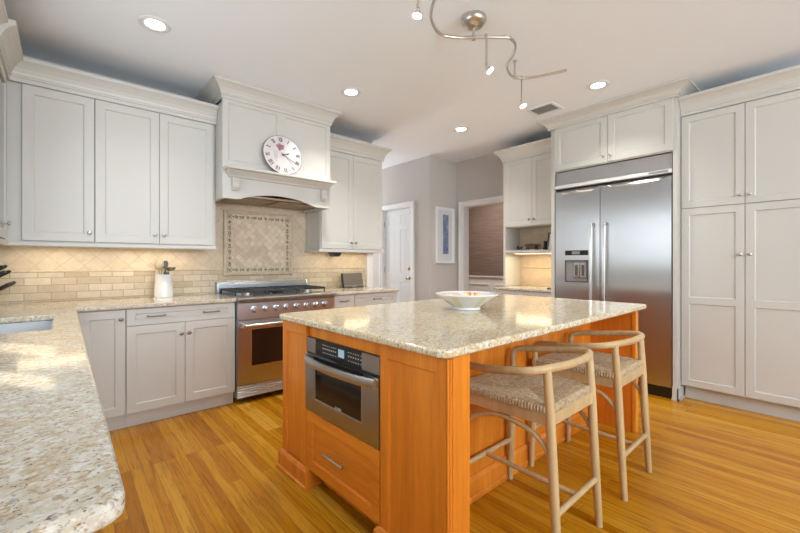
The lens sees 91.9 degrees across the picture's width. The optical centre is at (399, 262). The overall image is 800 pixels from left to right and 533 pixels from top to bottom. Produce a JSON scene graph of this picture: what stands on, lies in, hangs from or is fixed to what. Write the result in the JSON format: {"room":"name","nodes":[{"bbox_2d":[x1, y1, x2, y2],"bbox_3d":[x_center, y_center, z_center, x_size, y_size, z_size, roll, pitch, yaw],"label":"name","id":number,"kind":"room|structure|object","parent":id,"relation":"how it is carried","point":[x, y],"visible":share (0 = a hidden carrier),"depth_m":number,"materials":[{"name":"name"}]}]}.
{"room":"kitchen","nodes":[
{"label":"kitchen","id":0,"kind":"room"},
{"bbox_2d":[2,55,369,303],"bbox_3d":[-1.815,-0.170,3.800,3.680,2.740,0.120,0,0,-41],"label":"wall","id":1,"kind":"structure","parent":0,"point":[23,55],"depth_m":3.23,"materials":[{"name":"grey paint"}]},
{"bbox_2d":[5,79,94,242],"bbox_3d":[-2.542,-0.688,2.830,0.471,1.085,0.361,0,0,-41],"label":"upper cabinet","id":2,"kind":"object","parent":1,"relation":"attached to","point":[51,133],"visible":0.98,"depth_m":2.71,"materials":[{"name":"grey paint"}]},
{"bbox_2d":[95,99,214,245],"bbox_3d":[-2.045,-0.688,3.262,0.841,1.085,0.361,0,0,-41],"label":"upper cabinet","id":3,"kind":"object","parent":1,"relation":"attached to","point":[155,171],"visible":1,"depth_m":3.10,"materials":[{"name":"grey paint"}]},
{"bbox_2d":[0,238,215,249],"bbox_3d":[-1.960,-0.128,2.794,1.327,0.032,0.570,0,0,-41],"label":"rail","id":4,"kind":"object","parent":3,"relation":"attached to","point":[3,242],"visible":1,"depth_m":2.89,"materials":[{"name":"grey paint"}]},
{"bbox_2d":[0,19,218,124],"bbox_3d":[-1.927,-1.289,2.777,1.298,0.150,0.581,0,0,-41],"label":"crown molding","id":5,"kind":"structure","parent":3,"relation":"attached to","point":[18,68],"depth_m":2.82,"materials":[{"name":"grey paint"}]},
{"bbox_2d":[0,196,365,270],"bbox_3d":[-1.759,-0.319,3.759,3.500,0.762,0.013,0,0,-41],"label":"backsplash","id":6,"kind":"structure","parent":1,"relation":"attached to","point":[17,258],"depth_m":3.45,"materials":[{"name":"tile"}]},
{"bbox_2d":[223,210,291,275],"bbox_3d":[-1.449,-0.191,4.006,0.718,0.646,0.022,0,0,-41],"label":"tile medallion","id":7,"kind":"object","parent":6,"relation":"attached to","point":[254,243],"visible":1,"depth_m":3.98,"materials":[{"name":"tile"}]},
{"bbox_2d":[0,269,365,303],"bbox_3d":[-1.759,0.638,3.759,3.500,1.124,0.013,0,0,-41],"label":"tile backsplash","id":8,"kind":"structure","parent":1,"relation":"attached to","point":[48,286],"depth_m":3.25,"materials":[{"name":"tile"}]},
{"bbox_2d":[0,267,365,272],"bbox_3d":[-1.755,0.069,3.755,3.500,0.014,0.013,0,0,-41],"label":"liner","id":9,"kind":"object","parent":1,"relation":"attached to","point":[356,267],"visible":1,"depth_m":3.26,"materials":[{"name":"stone"}]},
{"bbox_2d":[195,74,341,213],"bbox_3d":[-1.239,-1.046,3.776,1.226,0.987,0.640,0,0,-41],"label":"range hood","id":10,"kind":"object","parent":1,"relation":"attached to","point":[248,115],"visible":0.97,"depth_m":3.53,"materials":[{"name":"grey paint"}]},
{"bbox_2d":[223,165,336,189],"bbox_3d":[-1.069,-0.772,3.583,1.046,0.075,0.125,0,0,-41],"label":"mantel shelf","id":11,"kind":"object","parent":10,"relation":"attached to","point":[230,172],"depth_m":3.52,"materials":[{"name":"grey paint"}]},
{"bbox_2d":[263,136,301,173],"bbox_3d":[-1.088,-0.996,3.593,0.376,0.372,0.076,0,0,-41],"label":"clock","id":12,"kind":"object","parent":10,"relation":"on","point":[280,153],"visible":0.99,"depth_m":3.58,"materials":[{"name":"white plastic"}]},
{"bbox_2d":[276,143,283,150],"bbox_3d":[-1.108,-1.068,3.583,0.080,0.072,0.014,0,0,-41],"label":"print","id":13,"kind":"object","parent":12,"relation":"attached to","point":[279,146],"depth_m":3.58},
{"bbox_2d":[305,133,391,253],"bbox_3d":[-0.584,-0.738,4.494,0.932,1.252,0.413,0,0,-41],"label":"upper cabinet","id":14,"kind":"object","parent":1,"relation":"attached to","point":[352,223],"visible":0.93,"depth_m":4.36,"materials":[{"name":"grey paint"}]},
{"bbox_2d":[328,252,340,256],"bbox_3d":[-0.747,-0.105,4.446,0.110,0.074,0.105,0,0,-41],"label":"speaker","id":15,"kind":"object","parent":14,"relation":"attached to","point":[332,254],"visible":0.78,"depth_m":4.41},
{"bbox_2d":[366,142,372,286],"bbox_3d":[-0.432,-0.170,4.970,0.088,2.740,0.165,0,0,-41],"label":"trim","id":16,"kind":"structure","parent":1,"relation":"attached to","point":[369,257],"depth_m":4.90,"materials":[{"name":"white paint"}]},
{"bbox_2d":[373,157,423,300],"bbox_3d":[-0.619,-0.170,6.824,0.100,2.740,3.080,0,0,-41],"label":"wall","id":17,"kind":"structure","parent":0,"point":[403,182],"depth_m":5.80,"materials":[{"name":"grey paint"}]},
{"bbox_2d":[379,200,413,300],"bbox_3d":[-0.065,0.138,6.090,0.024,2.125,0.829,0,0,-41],"label":"trim","id":18,"kind":"structure","parent":17,"relation":"attached to","point":[409,203],"depth_m":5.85,"materials":[{"name":"white paint"}]},
{"bbox_2d":[384,207,410,302],"bbox_3d":[-0.049,0.176,6.111,0.104,2.031,0.668,0,0,-41],"label":"door","id":19,"kind":"structure","parent":17,"relation":"in","point":[397,224],"depth_m":6.11,"materials":[{"name":"white paint"}]},
{"bbox_2d":[4,0,799,168],"bbox_3d":[1.272,-1.590,3.554,8.020,0.100,10.900,0,0,-41],"label":"ceiling","id":20,"kind":"structure","parent":0,"point":[416,84],"depth_m":2.81,"materials":[{"name":"white paint"}]},
{"bbox_2d":[138,15,171,32],"bbox_3d":[-1.582,-1.535,2.499,0.184,0.010,0.184,0,0,-41],"label":"recessed light","id":21,"kind":"object","parent":20,"relation":"in","point":[152,23],"visible":1,"depth_m":2.49,"materials":[{"name":"white paint"}]},
{"bbox_2d":[341,87,360,96],"bbox_3d":[-0.442,-1.535,3.496,0.184,0.010,0.184,0,0,-41],"label":"recessed light","id":22,"kind":"object","parent":20,"relation":"in","point":[350,92],"visible":1,"depth_m":3.49,"materials":[{"name":"white paint"}]},
{"bbox_2d":[453,126,468,131],"bbox_3d":[0.703,-1.535,4.464,0.184,0.010,0.184,0,0,-41],"label":"recessed light","id":23,"kind":"object","parent":20,"relation":"in","point":[460,128],"visible":1,"depth_m":4.46,"materials":[{"name":"white paint"}]},
{"bbox_2d":[412,0,566,107],"bbox_3d":[0.529,-1.360,2.454,1.588,0.359,0.329,0,0,-41],"label":"track light","id":24,"kind":"object","parent":20,"relation":"hanging from","point":[472,21],"visible":1,"depth_m":2.42,"materials":[{"name":"silver metal"}]},
{"bbox_2d":[526,102,562,115],"bbox_3d":[1.448,-1.536,3.878,0.230,0.008,0.280,0,0,-41],"label":"ceiling vent","id":25,"kind":"object","parent":20,"relation":"in","point":[549,107],"visible":1,"depth_m":3.88,"materials":[{"name":"white metal"}]},
{"bbox_2d":[586,80,609,89],"bbox_3d":[1.718,-1.535,3.357,0.184,0.010,0.184,0,0,-41],"label":"recessed light","id":26,"kind":"object","parent":20,"relation":"in","point":[596,85],"visible":1,"depth_m":3.35,"materials":[{"name":"white paint"}]},
{"bbox_2d":[424,155,456,299],"bbox_3d":[0.659,-0.170,5.828,0.725,2.740,0.100,0,0,-41],"label":"wall","id":27,"kind":"structure","parent":0,"point":[440,175],"depth_m":5.65,"materials":[{"name":"grey paint"}]},
{"bbox_2d":[435,206,454,262],"bbox_3d":[0.676,-0.402,5.757,0.398,0.828,0.028,0,0,-41],"label":"picture","id":28,"kind":"object","parent":27,"relation":"attached to","point":[444,217],"visible":1,"depth_m":5.75,"materials":[{"name":"white paint"}]},
{"bbox_2d":[443,215,447,253],"bbox_3d":[0.681,-0.417,5.764,0.120,0.585,0.002,0,0,-41],"label":"painting","id":29,"kind":"object","parent":28,"relation":"attached to","point":[445,217],"depth_m":5.76},
{"bbox_2d":[93,389,799,532],"bbox_3d":[1.272,1.240,3.554,7.820,0.080,10.700,0,0,-41],"label":"floor","id":30,"kind":"structure","parent":0,"point":[717,468],"depth_m":2.12,"materials":[{"name":"brown wood"}]},
{"bbox_2d":[77,309,124,430],"bbox_3d":[-2.265,0.767,2.891,0.298,0.866,0.634,0,0,-41],"label":"base cabinet","id":31,"kind":"object","parent":30,"relation":"on","point":[103,331],"visible":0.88,"depth_m":2.71,"materials":[{"name":"grey paint"}]},
{"bbox_2d":[125,302,234,426],"bbox_3d":[-1.864,0.767,3.235,0.757,0.866,0.641,0,0,-41],"label":"base cabinet","id":32,"kind":"object","parent":30,"relation":"on","point":[179,360],"visible":1,"depth_m":2.99,"materials":[{"name":"grey paint"}]},
{"bbox_2d":[215,279,337,401],"bbox_3d":[-1.193,0.694,3.763,0.938,1.012,0.723,0,0,-41],"label":"range","id":33,"kind":"object","parent":30,"relation":"on","point":[259,305],"visible":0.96,"depth_m":3.42,"materials":[{"name":"silver metal"}]},
{"bbox_2d":[335,294,353,307],"bbox_3d":[-0.762,0.767,4.191,0.263,0.866,0.641,0,0,-41],"label":"drawer","id":34,"kind":"object","parent":30,"relation":"on","point":[341,301],"visible":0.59,"depth_m":3.98,"materials":[{"name":"grey paint"}]},
{"bbox_2d":[354,292,396,306],"bbox_3d":[-0.442,0.767,4.468,0.581,0.866,0.641,0,0,-41],"label":"drawer","id":35,"kind":"object","parent":30,"relation":"on","point":[385,297],"visible":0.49,"depth_m":4.23,"materials":[{"name":"grey paint"}]},
{"bbox_2d":[311,286,398,294],"bbox_3d":[-0.536,0.316,4.390,0.865,0.032,0.630,0,0,-41],"label":"countertop","id":36,"kind":"structure","parent":35,"relation":"on","point":[365,289],"depth_m":4.30,"materials":[{"name":"stone"}]},
{"bbox_2d":[341,273,362,287],"bbox_3d":[-0.569,0.214,4.657,0.072,0.173,0.310,0,0,43],"label":"tablet","id":37,"kind":"object","parent":36,"relation":"on","point":[349,280],"visible":0.99,"depth_m":4.63,"materials":[{"name":"grey plastic"}]},
{"bbox_2d":[276,311,637,532],"bbox_3d":[0.501,0.767,2.493,2.117,0.866,1.342,0,0,-42],"label":"kitchen island","id":38,"kind":"object","parent":30,"relation":"on","point":[421,478],"visible":0.62,"depth_m":1.66,"materials":[{"name":"brown wood"}]},
{"bbox_2d":[304,336,379,448],"bbox_3d":[-0.134,0.585,1.983,0.542,0.382,0.613,0,0,-42],"label":"microwave","id":39,"kind":"object","parent":38,"relation":"in","point":[343,382],"visible":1,"depth_m":1.78,"materials":[{"name":"silver metal"}]},
{"bbox_2d":[280,294,645,358],"bbox_3d":[0.532,0.316,2.531,2.205,0.032,1.305,0,0,-42],"label":"island countertop","id":40,"kind":"structure","parent":38,"relation":"on","point":[432,327],"depth_m":2.00,"materials":[{"name":"stone"}]},
{"bbox_2d":[436,291,497,310],"bbox_3d":[0.429,0.248,2.490,0.398,0.103,0.398,0,0,-41],"label":"bowl","id":41,"kind":"object","parent":40,"relation":"on","point":[461,300],"visible":1,"depth_m":2.40,"materials":[{"name":"white ceramic"}]},
{"bbox_2d":[496,290,550,296],"bbox_3d":[1.603,0.767,4.663,0.566,0.866,0.722,0,0,-41],"label":"base cabinet","id":42,"kind":"object","parent":30,"relation":"on","point":[509,292],"visible":0.02,"depth_m":4.48,"materials":[{"name":"grey paint"}]},
{"bbox_2d":[494,285,550,292],"bbox_3d":[1.603,0.316,4.680,0.545,0.032,0.748,0,0,-41],"label":"countertop","id":43,"kind":"structure","parent":42,"relation":"on","point":[544,289],"depth_m":4.59,"materials":[{"name":"stone"}]},
{"bbox_2d":[494,137,550,286],"bbox_3d":[1.621,-0.552,4.744,0.434,1.701,0.821,0,0,-41],"label":"tall cabinet","id":44,"kind":"object","parent":43,"relation":"on","point":[526,167],"visible":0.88,"depth_m":4.79,"materials":[{"name":"grey paint"}]},
{"bbox_2d":[506,249,550,252],"bbox_3d":[1.681,-0.135,4.732,0.328,0.030,0.685,0,0,-41],"label":"shelf","id":45,"kind":"object","parent":44,"relation":"attached to","point":[507,250],"depth_m":4.71,"materials":[{"name":"grey paint"}]},
{"bbox_2d":[524,243,539,249],"bbox_3d":[1.642,-0.197,4.821,0.090,0.094,0.170,0,0,-41],"label":"trinket box","id":46,"kind":"object","parent":44,"relation":"on","point":[528,246],"visible":0.89,"depth_m":4.79,"materials":[{"name":"brown wood"}]},
{"bbox_2d":[514,252,550,253],"bbox_3d":[1.620,-0.113,4.663,0.060,0.014,0.520,0,0,-41],"label":"light","id":47,"kind":"object","parent":44,"relation":"attached to","point":[535,252],"visible":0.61,"depth_m":4.61,"materials":[{"name":"white paint"}]},
{"bbox_2d":[543,241,546,249],"bbox_3d":[1.786,-0.204,4.684,0.153,0.107,0.032,0,0,-41],"label":"book","id":48,"kind":"object","parent":44,"relation":"on","point":[545,242],"visible":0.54,"depth_m":4.64,"materials":[{"name":"black paper"}]},
{"bbox_2d":[546,232,550,249],"bbox_3d":[1.816,-0.254,4.649,0.153,0.206,0.038,0,0,-41],"label":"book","id":49,"kind":"object","parent":44,"relation":"on","point":[548,232],"visible":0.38,"depth_m":4.60,"materials":[{"name":"grey paper"}]},
{"bbox_2d":[470,345,602,532],"bbox_3d":[0.597,0.799,1.811,0.588,0.803,0.516,0,0,-42],"label":"bar stool","id":50,"kind":"object","parent":30,"relation":"on","point":[533,394],"visible":0.83,"depth_m":1.70,"materials":[{"name":"brown wood"}]},
{"bbox_2d":[529,330,651,501],"bbox_3d":[1.119,0.799,2.269,0.588,0.803,0.516,0,0,-42],"label":"bar stool","id":51,"kind":"object","parent":30,"relation":"on","point":[614,371],"visible":0.78,"depth_m":2.15,"materials":[{"name":"brown wood"}]},
{"bbox_2d":[555,152,672,398],"bbox_3d":[2.193,0.117,3.923,0.626,2.165,1.065,0,0,-41],"label":"refrigerator","id":52,"kind":"object","parent":30,"relation":"on","point":[614,221],"visible":0.69,"depth_m":3.63,"materials":[{"name":"silver metal"}]},
{"bbox_2d":[536,76,700,401],"bbox_3d":[2.180,-0.169,3.922,0.667,2.738,1.363,0,0,-41],"label":"tall cabinet","id":53,"kind":"object","parent":30,"relation":"on","point":[643,123],"visible":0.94,"depth_m":3.59,"materials":[{"name":"grey paint"}]},
{"bbox_2d":[678,65,799,421],"bbox_3d":[2.903,-0.118,3.201,0.520,2.636,0.880,0,0,-41],"label":"pantry cabinet","id":54,"kind":"object","parent":30,"relation":"on","point":[740,140],"visible":1,"depth_m":3.10,"materials":[{"name":"grey paint"}]},
{"bbox_3d":[-1.530,0.767,1.333,0.661,0.866,2.741,0,0,-41],"label":"base cabinet","id":55,"kind":"object","parent":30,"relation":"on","visible":0},
{"bbox_2d":[0,294,235,532],"bbox_3d":[-1.321,0.316,1.887,1.707,0.032,3.382,0,0,-41],"label":"countertop","id":56,"kind":"structure","parent":55,"relation":"on","point":[60,473],"depth_m":0.71,"materials":[{"name":"stone"}]},
{"bbox_2d":[0,320,52,333],"bbox_3d":[-1.948,0.435,1.835,0.471,0.205,0.669,0,0,-41],"label":"sink","id":57,"kind":"object","parent":56,"relation":"in","point":[38,325],"visible":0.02,"depth_m":2.15,"materials":[{"name":"grey metal"}]},
{"bbox_2d":[154,274,172,297],"bbox_3d":[-2.040,0.201,3.340,0.146,0.197,0.146,0,0,-41],"label":"utensil crock","id":58,"kind":"object","parent":56,"relation":"on","point":[163,286],"visible":0.99,"depth_m":3.29,"materials":[{"name":"white ceramic"}]},
{"bbox_2d":[155,261,162,274],"bbox_3d":[-2.061,0.133,3.328,0.084,0.300,0.016,0,0,-38],"label":"wooden spoon","id":59,"kind":"object","parent":58,"relation":"in","point":[158,264],"visible":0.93,"depth_m":3.32,"materials":[{"name":"brown wood"}]},
{"bbox_2d":[163,261,167,271],"bbox_3d":[-2.041,0.133,3.373,0.041,0.300,0.042,0,0,-41],"label":"spatula","id":60,"kind":"object","parent":58,"relation":"in","point":[165,262],"visible":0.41,"depth_m":3.38,"materials":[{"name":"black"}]},
{"bbox_2d":[165,267,175,271],"bbox_3d":[-2.007,0.162,3.364,0.105,0.244,0.084,0,0,-9],"label":"ladle","id":61,"kind":"object","parent":58,"relation":"in","point":[166,268],"visible":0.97,"depth_m":3.34,"materials":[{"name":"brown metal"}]},
{"bbox_3d":[-2.810,0.187,2.589,0.189,0.223,0.146,0,0,-41],"label":"knife block","id":62,"kind":"object","parent":56,"relation":"on","visible":0},
{"bbox_2d":[0,283,9,289],"bbox_3d":[-2.689,0.173,2.606,0.093,0.069,0.023,0,0,-27],"label":"knife","id":63,"kind":"object","parent":62,"relation":"in","point":[6,284],"visible":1,"depth_m":2.61,"materials":[{"name":"black plastic"}]},
{"bbox_2d":[0,270,11,277],"bbox_3d":[-2.735,0.093,2.645,0.118,0.086,0.023,0,0,-27],"label":"knife","id":64,"kind":"object","parent":62,"relation":"in","point":[7,271],"visible":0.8,"depth_m":2.65,"materials":[{"name":"black plastic"}]},
{"bbox_2d":[469,204,502,292],"bbox_3d":[2.338,-0.170,6.994,0.100,2.740,3.700,0,0,-41],"label":"wall","id":65,"kind":"structure","parent":0,"point":[485,222],"depth_m":7.66,"materials":[{"name":"brown wood"}]},
{"bbox_2d":[469,275,502,278],"bbox_3d":[2.305,0.292,6.932,0.030,0.055,3.350,0,0,-41],"label":"trim","id":66,"kind":"structure","parent":65,"relation":"attached to","point":[470,276],"depth_m":7.60,"materials":[{"name":"white paint"}]},
{"bbox_2d":[469,283,502,291],"bbox_3d":[2.309,0.810,6.936,0.018,0.780,3.350,0,0,-41],"label":"trim","id":67,"kind":"structure","parent":65,"relation":"attached to","point":[469,283],"depth_m":7.61,"materials":[{"name":"white paint"}]},
{"bbox_2d":[457,153,547,290],"bbox_3d":[3.352,-0.170,3.187,0.120,2.740,7.420,0,0,-41],"label":"wall","id":68,"kind":"structure","parent":0,"point":[480,177],"depth_m":5.62,"materials":[{"name":"grey paint"}]},
{"bbox_2d":[458,195,502,290],"bbox_3d":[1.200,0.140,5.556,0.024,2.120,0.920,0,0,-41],"label":"trim","id":69,"kind":"structure","parent":68,"relation":"attached to","point":[462,204],"depth_m":5.86,"materials":[{"name":"white paint"}]},
{"bbox_3d":[-0.670,-0.170,-0.250,0.100,2.740,7.500,0,0,-41],"label":"wall","id":70,"kind":"structure","parent":0,"visible":0},
{"bbox_2d":[0,0,7,24],"bbox_3d":[-1.524,-1.232,1.104,0.381,0.264,2.466,0,0,-41],"label":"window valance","id":71,"kind":"object","parent":70,"relation":"attached to","point":[3,14],"visible":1,"depth_m":2.08,"materials":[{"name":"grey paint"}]},
{"bbox_2d":[0,57,10,238],"bbox_3d":[-2.648,-0.688,2.390,0.356,1.085,0.862,0,0,-41],"label":"upper cabinet","id":72,"kind":"object","parent":70,"relation":"attached to","point":[3,79],"visible":1,"depth_m":2.47,"materials":[{"name":"grey paint"}]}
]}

